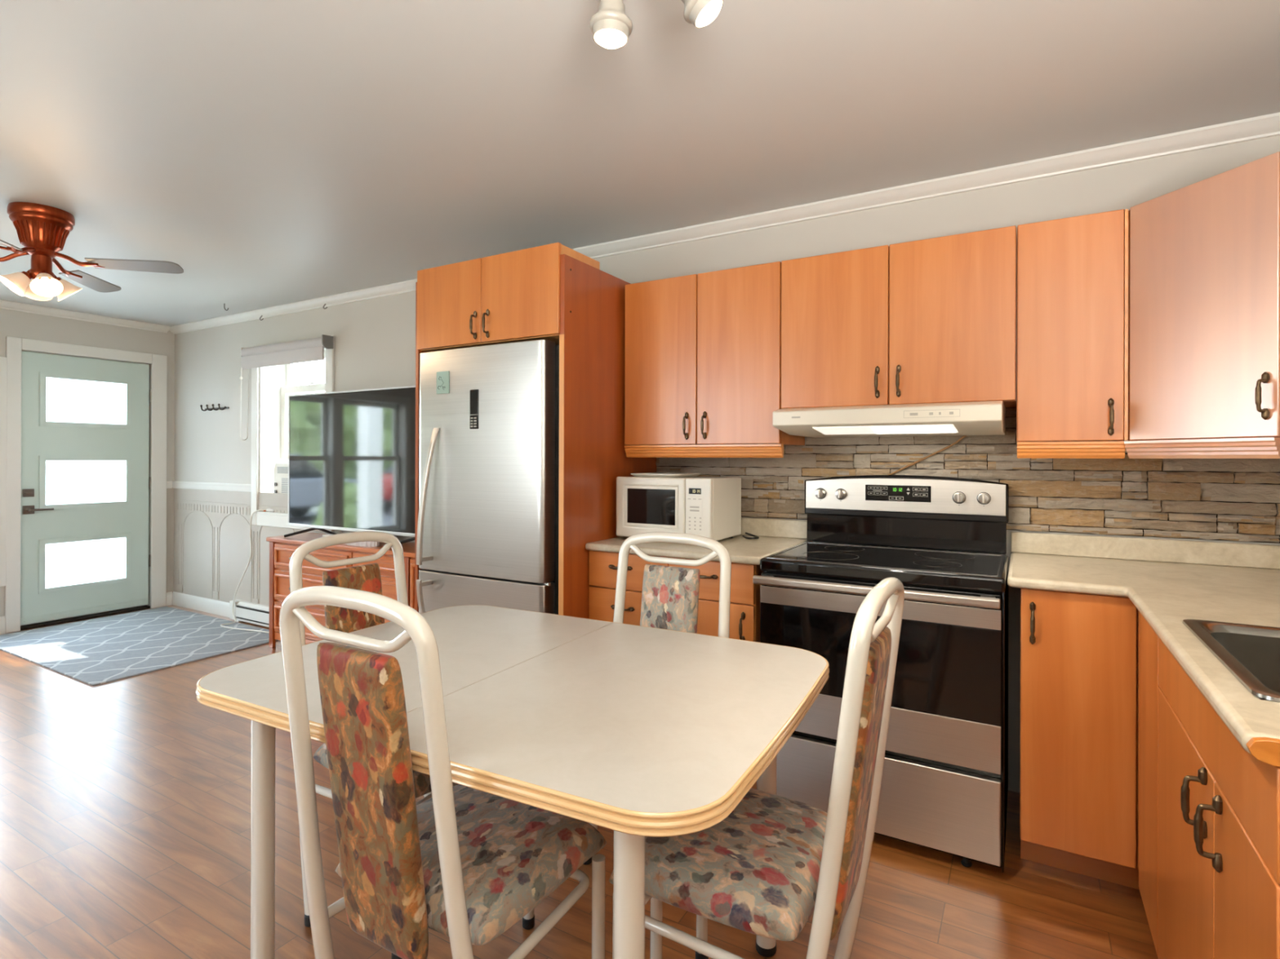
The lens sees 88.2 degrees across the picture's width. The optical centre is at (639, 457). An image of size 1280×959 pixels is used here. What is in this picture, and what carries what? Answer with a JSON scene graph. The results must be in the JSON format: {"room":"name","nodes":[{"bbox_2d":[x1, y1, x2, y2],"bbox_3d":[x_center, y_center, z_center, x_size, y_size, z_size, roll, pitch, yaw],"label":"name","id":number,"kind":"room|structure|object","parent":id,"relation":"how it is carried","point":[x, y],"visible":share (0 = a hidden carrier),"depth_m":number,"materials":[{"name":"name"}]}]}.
{"room":"eat-in kitchen","nodes":[
{"label":"eat-in kitchen","id":0,"kind":"room"},
{"bbox_2d":[0,308,174,617],"bbox_3d":[-5.025,0.070,4.133,0.200,2.378,4.200,0,0,30],"label":"wall","id":1,"kind":"structure","parent":0,"point":[13,323],"depth_m":5.26,"materials":[{"name":"paint"}]},
{"bbox_2d":[0,356,6,586],"bbox_3d":[-5.075,0.099,3.988,0.180,1.640,1.840,0,0,30],"label":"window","id":2,"kind":"structure","parent":1,"relation":"in","point":[2,359],"depth_m":4.71,"materials":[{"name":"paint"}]},
{"bbox_2d":[0,299,170,333],"bbox_3d":[-4.988,-1.092,3.935,0.060,0.052,3.887,0,0,30],"label":"trim","id":3,"kind":"structure","parent":1,"relation":"attached to","point":[4,304],"depth_m":5.09,"materials":[{"name":"paint"}]},
{"bbox_2d":[4,336,167,633],"bbox_3d":[-4.366,0.198,5.220,0.250,2.130,1.026,0,0,30],"label":"door","id":4,"kind":"structure","parent":1,"relation":"in","point":[77,428],"depth_m":5.15,"materials":[{"name":"paint"}]},
{"bbox_2d":[0,591,172,634],"bbox_3d":[-5.002,1.198,3.962,0.016,0.122,3.933,0,0,30],"label":"baseboard","id":5,"kind":"structure","parent":1,"relation":"attached to","point":[169,595],"depth_m":4.73,"materials":[{"name":"paint"}]},
{"bbox_2d":[4,488,173,616],"bbox_3d":[-5.002,0.759,3.970,0.006,1.000,3.944,0,0,30],"label":"trim","id":6,"kind":"structure","parent":1,"relation":"attached to","point":[170,491],"depth_m":5.65,"materials":[{"name":"paint"}]},
{"bbox_2d":[166,481,173,488],"bbox_3d":[-4.024,0.234,5.641,0.018,0.060,0.046,0,0,30],"label":"trim","id":7,"kind":"structure","parent":1,"relation":"attached to","point":[169,484],"depth_m":5.64,"materials":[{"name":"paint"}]},
{"bbox_2d":[0,604,1158,958],"bbox_3d":[-1.875,1.326,2.184,7.610,0.120,4.400,0,0,30],"label":"floor","id":8,"kind":"structure","parent":0,"point":[125,804],"depth_m":2.02,"materials":[{"name":"laminate"}]},
{"bbox_2d":[0,606,279,685],"bbox_3d":[-3.505,1.259,4.604,1.800,0.010,1.172,0,0,30],"label":"rug","id":9,"kind":"object","parent":8,"relation":"on","point":[96,651],"visible":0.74,"depth_m":4.45,"materials":[{"name":"grey fabric"}]},
{"bbox_2d":[220,462,288,633],"bbox_3d":[-2.662,0.642,4.950,0.919,1.220,0.570,0,0,30],"label":"air conditioner","id":10,"kind":"object","parent":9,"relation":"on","point":[281,468],"visible":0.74,"depth_m":4.94,"materials":[{"name":"beige plastic"}]},
{"bbox_2d":[277,466,288,493],"bbox_3d":[-2.512,0.190,4.832,0.475,0.235,0.008,0,0,30],"label":"grille","id":11,"kind":"object","parent":10,"relation":"attached to","point":[282,472],"depth_m":4.92,"materials":[{"name":"grey plastic"}]},
{"bbox_2d":[266,533,414,648],"bbox_3d":[-1.610,0.901,4.068,1.869,0.735,0.341,0,0,30],"label":"dresser","id":12,"kind":"object","parent":8,"relation":"on","point":[282,548],"visible":0.3,"depth_m":4.17,"materials":[{"name":"brown wood"}]},
{"bbox_2d":[284,385,415,543],"bbox_3d":[-1.733,0.053,4.133,1.556,0.959,0.223,0,0,30],"label":"television","id":13,"kind":"object","parent":12,"relation":"on","point":[352,453],"visible":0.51,"depth_m":4.18,"materials":[{"name":"black plastic"}]},
{"bbox_2d":[343,532,379,546],"bbox_3d":[-1.702,0.498,4.023,0.319,0.070,0.100,0,0,30],"label":"pouch","id":14,"kind":"object","parent":12,"relation":"on","point":[366,544],"visible":0.23,"depth_m":3.95,"materials":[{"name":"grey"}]},
{"bbox_2d":[288,531,458,958],"bbox_3d":[-0.703,0.752,1.947,0.518,1.032,0.484,0,0,30],"label":"dining chair","id":15,"kind":"object","parent":8,"relation":"on","point":[366,577],"visible":0.27,"depth_m":2.01,"materials":[{"name":"metal"},{"name":"fabric"},{"name":"rubber"}]},
{"bbox_2d":[414,281,426,612],"bbox_3d":[-0.842,0.229,3.389,0.019,2.083,0.770,0,0,30],"label":"end panel","id":16,"kind":"object","parent":8,"relation":"on","point":[417,352],"visible":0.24,"depth_m":3.06,"materials":[{"name":"brown wood"}]},
{"bbox_2d":[279,586,606,958],"bbox_3d":[-0.377,0.747,1.342,0.489,1.043,0.523,0,0,30],"label":"dining chair","id":17,"kind":"object","parent":8,"relation":"on","point":[464,864],"visible":1,"depth_m":1.17,"materials":[{"name":"enamel"},{"name":"fabric"},{"name":"rubber"}]},
{"bbox_2d":[416,339,559,614],"bbox_3d":[-0.519,0.397,3.120,0.778,1.748,0.824,0,0,30],"label":"refrigerator","id":18,"kind":"object","parent":8,"relation":"on","point":[487,530],"visible":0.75,"depth_m":2.80,"materials":[{"name":"silver metal"}]},
{"bbox_2d":[436,370,449,394],"bbox_3d":[-0.877,-0.333,2.936,0.078,0.099,0.006,0,0,30],"label":"magnet","id":19,"kind":"object","parent":18,"relation":"attached to","point":[442,377],"visible":1,"depth_m":2.93,"materials":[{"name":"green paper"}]},
{"bbox_2d":[417,242,599,351],"bbox_3d":[-0.611,-0.677,2.954,0.813,0.368,0.335,0,0,30],"label":"upper cabinet","id":20,"kind":"object","parent":18,"relation":"on","point":[513,296],"visible":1,"depth_m":2.81,"materials":[{"name":"brown wood"}]},
{"bbox_2d":[195,604,829,958],"bbox_3d":[-0.277,0.894,1.643,1.348,0.750,1.005,0,0,30],"label":"dining table","id":21,"kind":"object","parent":8,"relation":"on","point":[636,732],"visible":0.93,"depth_m":1.40,"materials":[{"name":"laminate"}]},
{"bbox_2d":[558,253,657,618],"bbox_3d":[-0.119,0.230,2.971,0.024,2.083,0.778,0,0,30],"label":"end panel","id":22,"kind":"object","parent":8,"relation":"on","point":[593,455],"visible":0.57,"depth_m":2.78,"materials":[{"name":"brown wood"}]},
{"bbox_2d":[522,532,731,958],"bbox_3d":[-0.017,0.754,1.884,0.484,1.032,0.518,0,0,30],"label":"dining chair","id":23,"kind":"object","parent":8,"relation":"on","point":[670,594],"visible":0.26,"depth_m":2.04,"materials":[{"name":"metal"},{"name":"fabric"},{"name":"rubber"}]},
{"bbox_2d":[588,550,763,789],"bbox_3d":[0.241,0.831,2.840,0.732,0.884,0.639,0,0,30],"label":"base cabinet","id":24,"kind":"object","parent":8,"relation":"on","point":[744,604],"visible":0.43,"depth_m":2.51,"materials":[{"name":"brown wood"}]},
{"bbox_2d":[585,517,808,564],"bbox_3d":[0.259,0.333,2.834,0.768,0.111,0.634,0,0,30],"label":"countertop","id":25,"kind":"structure","parent":24,"relation":"on","point":[775,535],"depth_m":2.73,"materials":[{"name":"laminate"}]},
{"bbox_2d":[616,476,759,541],"bbox_3d":[0.224,0.222,2.928,0.540,0.273,0.390,0,0,30],"label":"microwave","id":26,"kind":"object","parent":25,"relation":"on","point":[708,507],"visible":0.94,"depth_m":2.79,"materials":[{"name":"beige plastic"}]},
{"bbox_2d":[631,472,700,477],"bbox_3d":[0.117,0.079,2.962,0.250,0.016,0.260,0,0,30],"label":"plate","id":27,"kind":"object","parent":26,"relation":"on","point":[642,474],"visible":0.93,"depth_m":2.88,"materials":[{"name":"white ceramic"}]},
{"bbox_2d":[687,497,702,532],"bbox_3d":[0.224,0.233,2.704,0.069,0.142,0.002,0,0,30],"label":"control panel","id":28,"kind":"object","parent":26,"relation":"attached to","point":[694,504],"depth_m":2.70,"materials":[{"name":"beige plastic"}]},
{"bbox_2d":[608,577,904,958],"bbox_3d":[0.254,0.754,1.383,0.518,1.032,0.484,0,0,30],"label":"dining chair","id":29,"kind":"object","parent":8,"relation":"on","point":[763,870],"visible":0.8,"depth_m":1.25,"materials":[{"name":"white enamel metal"},{"name":"floral fabric"},{"name":"black rubber"}]},
{"bbox_2d":[752,475,1008,872],"bbox_3d":[0.893,0.672,2.395,0.768,1.203,0.686,0,0,30],"label":"stove","id":30,"kind":"object","parent":8,"relation":"on","point":[944,784],"visible":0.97,"depth_m":2.16,"materials":[{"name":"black metal"}]},
{"bbox_2d":[760,542,1008,592],"bbox_3d":[0.897,0.382,2.400,0.767,0.047,0.563,0,0,30],"label":"cooktop","id":31,"kind":"object","parent":30,"relation":"in","point":[917,570],"depth_m":2.26,"materials":[{"name":"black glass"}]},
{"bbox_2d":[867,486,927,500],"bbox_3d":[1.027,0.144,2.636,0.225,0.053,0.001,0,0,30],"label":"control panel","id":32,"kind":"object","parent":30,"relation":"attached to","point":[874,493],"depth_m":2.64,"materials":[{"name":"grey plastic"}]},
{"bbox_2d":[1019,587,1139,889],"bbox_3d":[1.674,0.834,2.009,0.894,0.884,0.639,0,0,30],"label":"base cabinet","id":33,"kind":"object","parent":8,"relation":"on","point":[1079,652],"visible":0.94,"depth_m":1.92,"materials":[{"name":"brown wood"}]},
{"bbox_2d":[1138,612,1279,958],"bbox_3d":[1.339,0.832,1.184,0.644,0.884,1.152,0,0,30],"label":"base cabinet","id":34,"kind":"object","parent":8,"relation":"on","point":[1209,810],"visible":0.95,"depth_m":1.19,"materials":[{"name":"brown wood"}]},
{"bbox_2d":[1007,531,1279,767],"bbox_3d":[1.374,0.337,1.525,0.929,0.110,1.778,0,0,30],"label":"countertop","id":35,"kind":"structure","parent":34,"relation":"on","point":[1170,582],"depth_m":1.88,"materials":[{"name":"laminate"}]},
{"bbox_2d":[1182,619,1279,702],"bbox_3d":[1.263,0.441,1.093,0.490,0.176,0.555,0,0,30],"label":"sink","id":36,"kind":"object","parent":35,"relation":"in","point":[1251,653],"visible":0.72,"depth_m":1.36,"materials":[{"name":"silver metal"}]},
{"bbox_2d":[1209,632,1279,702],"bbox_3d":[1.263,0.449,1.093,0.418,0.161,0.483,0,0,30],"label":"basin","id":37,"kind":"object","parent":36,"relation":"in","point":[1259,653],"depth_m":1.36,"materials":[{"name":"silver metal"}]},
{"bbox_2d":[0,0,1279,326],"bbox_3d":[-1.868,-1.172,2.188,7.610,0.120,4.400,0,0,30],"label":"ceiling","id":38,"kind":"structure","parent":0,"point":[275,153],"depth_m":2.10,"materials":[{"name":"paint"}]},
{"bbox_2d":[0,201,183,301],"bbox_3d":[-2.706,-0.916,2.986,0.839,0.395,0.839,0,0,33],"label":"ceiling fan","id":39,"kind":"object","parent":38,"relation":"hanging from","point":[43,230],"visible":1,"depth_m":2.96,"materials":[{"name":"orange metal"}]},
{"bbox_2d":[589,0,723,48],"bbox_3d":[0.063,-0.961,1.300,0.400,0.294,0.086,0,0,0],"label":"track light","id":40,"kind":"object","parent":38,"relation":"attached to","point":[611,28],"visible":1,"depth_m":1.28,"materials":[{"name":"metal"},{"name":"glass"}]},
{"bbox_2d":[173,135,1279,792],"bbox_3d":[-0.830,0.082,3.980,7.610,2.378,0.250,0,0,30],"label":"wall","id":41,"kind":"structure","parent":0,"point":[375,339],"depth_m":3.14,"materials":[{"name":"paint"}]},
{"bbox_2d":[172,591,229,617],"bbox_3d":[-3.588,1.204,5.425,0.989,0.122,0.016,0,0,30],"label":"baseboard","id":42,"kind":"structure","parent":41,"relation":"attached to","point":[190,602],"depth_m":5.43,"materials":[{"name":"paint"}]},
{"bbox_2d":[172,481,250,492],"bbox_3d":[-3.498,0.235,5.375,1.193,0.060,0.018,0,0,30],"label":"trim","id":43,"kind":"structure","parent":41,"relation":"attached to","point":[181,485],"depth_m":5.35,"materials":[{"name":"paint"}]},
{"bbox_2d":[200,403,229,411],"bbox_3d":[-3.436,-0.402,5.315,0.350,0.051,0.060,0,0,30],"label":"hook rail","id":44,"kind":"object","parent":41,"relation":"attached to","point":[219,404],"visible":1,"depth_m":5.30,"materials":[{"name":"grey metal"}]},
{"bbox_2d":[229,600,269,627],"bbox_3d":[-2.647,1.191,4.846,1.219,0.152,0.060,0,0,30],"label":"baseboard heater","id":45,"kind":"object","parent":41,"relation":"attached to","point":[245,611],"visible":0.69,"depth_m":5.00,"materials":[{"name":"paint"}]},
{"bbox_2d":[250,335,334,532],"bbox_3d":[-2.494,-0.165,4.930,0.986,1.365,0.260,0,0,30],"label":"window","id":46,"kind":"structure","parent":41,"relation":"in","point":[271,386],"depth_m":5.06,"materials":[{"name":"paint"}]},
{"bbox_2d":[266,508,274,511],"bbox_3d":[-2.776,0.396,4.961,0.100,0.030,0.026,0,0,30],"label":"crumpled tissue","id":47,"kind":"object","parent":46,"relation":"on","point":[267,509],"visible":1,"depth_m":4.95,"materials":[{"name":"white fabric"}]},
{"bbox_2d":[239,334,333,440],"bbox_3d":[-2.588,-0.484,4.789,1.035,0.708,0.084,0,0,30],"label":"roller blind","id":48,"kind":"object","parent":46,"relation":"attached to","point":[308,349],"visible":1,"depth_m":4.74,"materials":[{"name":"fabric"}]},
{"bbox_2d":[173,488,414,605],"bbox_3d":[-2.046,0.768,4.533,4.552,1.000,0.010,0,0,30],"label":"wainscoting","id":49,"kind":"structure","parent":41,"relation":"attached to","point":[212,543],"depth_m":5.29,"materials":[{"name":"paint"}]},
{"bbox_2d":[624,261,804,457],"bbox_3d":[0.324,-0.391,2.944,0.732,0.783,0.385,0,0,30],"label":"upper cabinet","id":50,"kind":"object","parent":41,"relation":"attached to","point":[703,351],"visible":1,"depth_m":2.79,"materials":[{"name":"brown wood"}]},
{"bbox_2d":[168,112,1279,333],"bbox_3d":[-0.904,-1.081,3.848,7.208,0.052,0.060,0,0,30],"label":"trim","id":51,"kind":"structure","parent":41,"relation":"attached to","point":[1268,125],"depth_m":2.69,"materials":[{"name":"paint"}]},
{"bbox_2d":[773,400,1005,437],"bbox_3d":[0.945,-0.138,2.507,0.765,0.107,0.448,0,0,30],"label":"range hood","id":52,"kind":"object","parent":41,"relation":"attached to","point":[988,417],"visible":1,"depth_m":2.32,"materials":[{"name":"beige metal"}]},
{"bbox_2d":[888,435,965,475],"bbox_3d":[1.139,-0.001,2.651,0.313,0.179,0.015,0,0,32],"label":"power cable","id":53,"kind":"object","parent":52,"relation":"attached to","point":[962,437],"visible":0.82,"depth_m":2.64,"materials":[{"name":"brown plastic"}]},
{"bbox_2d":[781,225,1017,408],"bbox_3d":[0.990,-0.487,2.557,0.815,0.588,0.385,0,0,30],"label":"upper cabinet","id":54,"kind":"object","parent":41,"relation":"attached to","point":[930,320],"visible":0.99,"depth_m":2.40,"materials":[{"name":"brown wood"}]},
{"bbox_2d":[655,407,1279,543],"bbox_3d":[1.147,0.043,2.667,2.470,0.468,0.034,0,0,30],"label":"backsplash","id":55,"kind":"structure","parent":41,"relation":"attached to","point":[1228,500],"depth_m":2.43,"materials":[{"name":"brown stone"}]},
{"bbox_2d":[1016,208,1128,458],"bbox_3d":[1.474,-0.388,2.276,0.304,0.783,0.385,0,0,30],"label":"upper cabinet","id":56,"kind":"object","parent":41,"relation":"attached to","point":[1072,303],"visible":1,"depth_m":2.14,"materials":[{"name":"brown wood"}]},
{"bbox_2d":[1124,151,1279,458],"bbox_3d":[1.798,-0.388,1.940,0.616,0.783,0.640,0,0,30],"label":"upper cabinet","id":57,"kind":"object","parent":41,"relation":"attached to","point":[1204,255],"visible":0.99,"depth_m":1.84,"materials":[{"name":"brown wood"}]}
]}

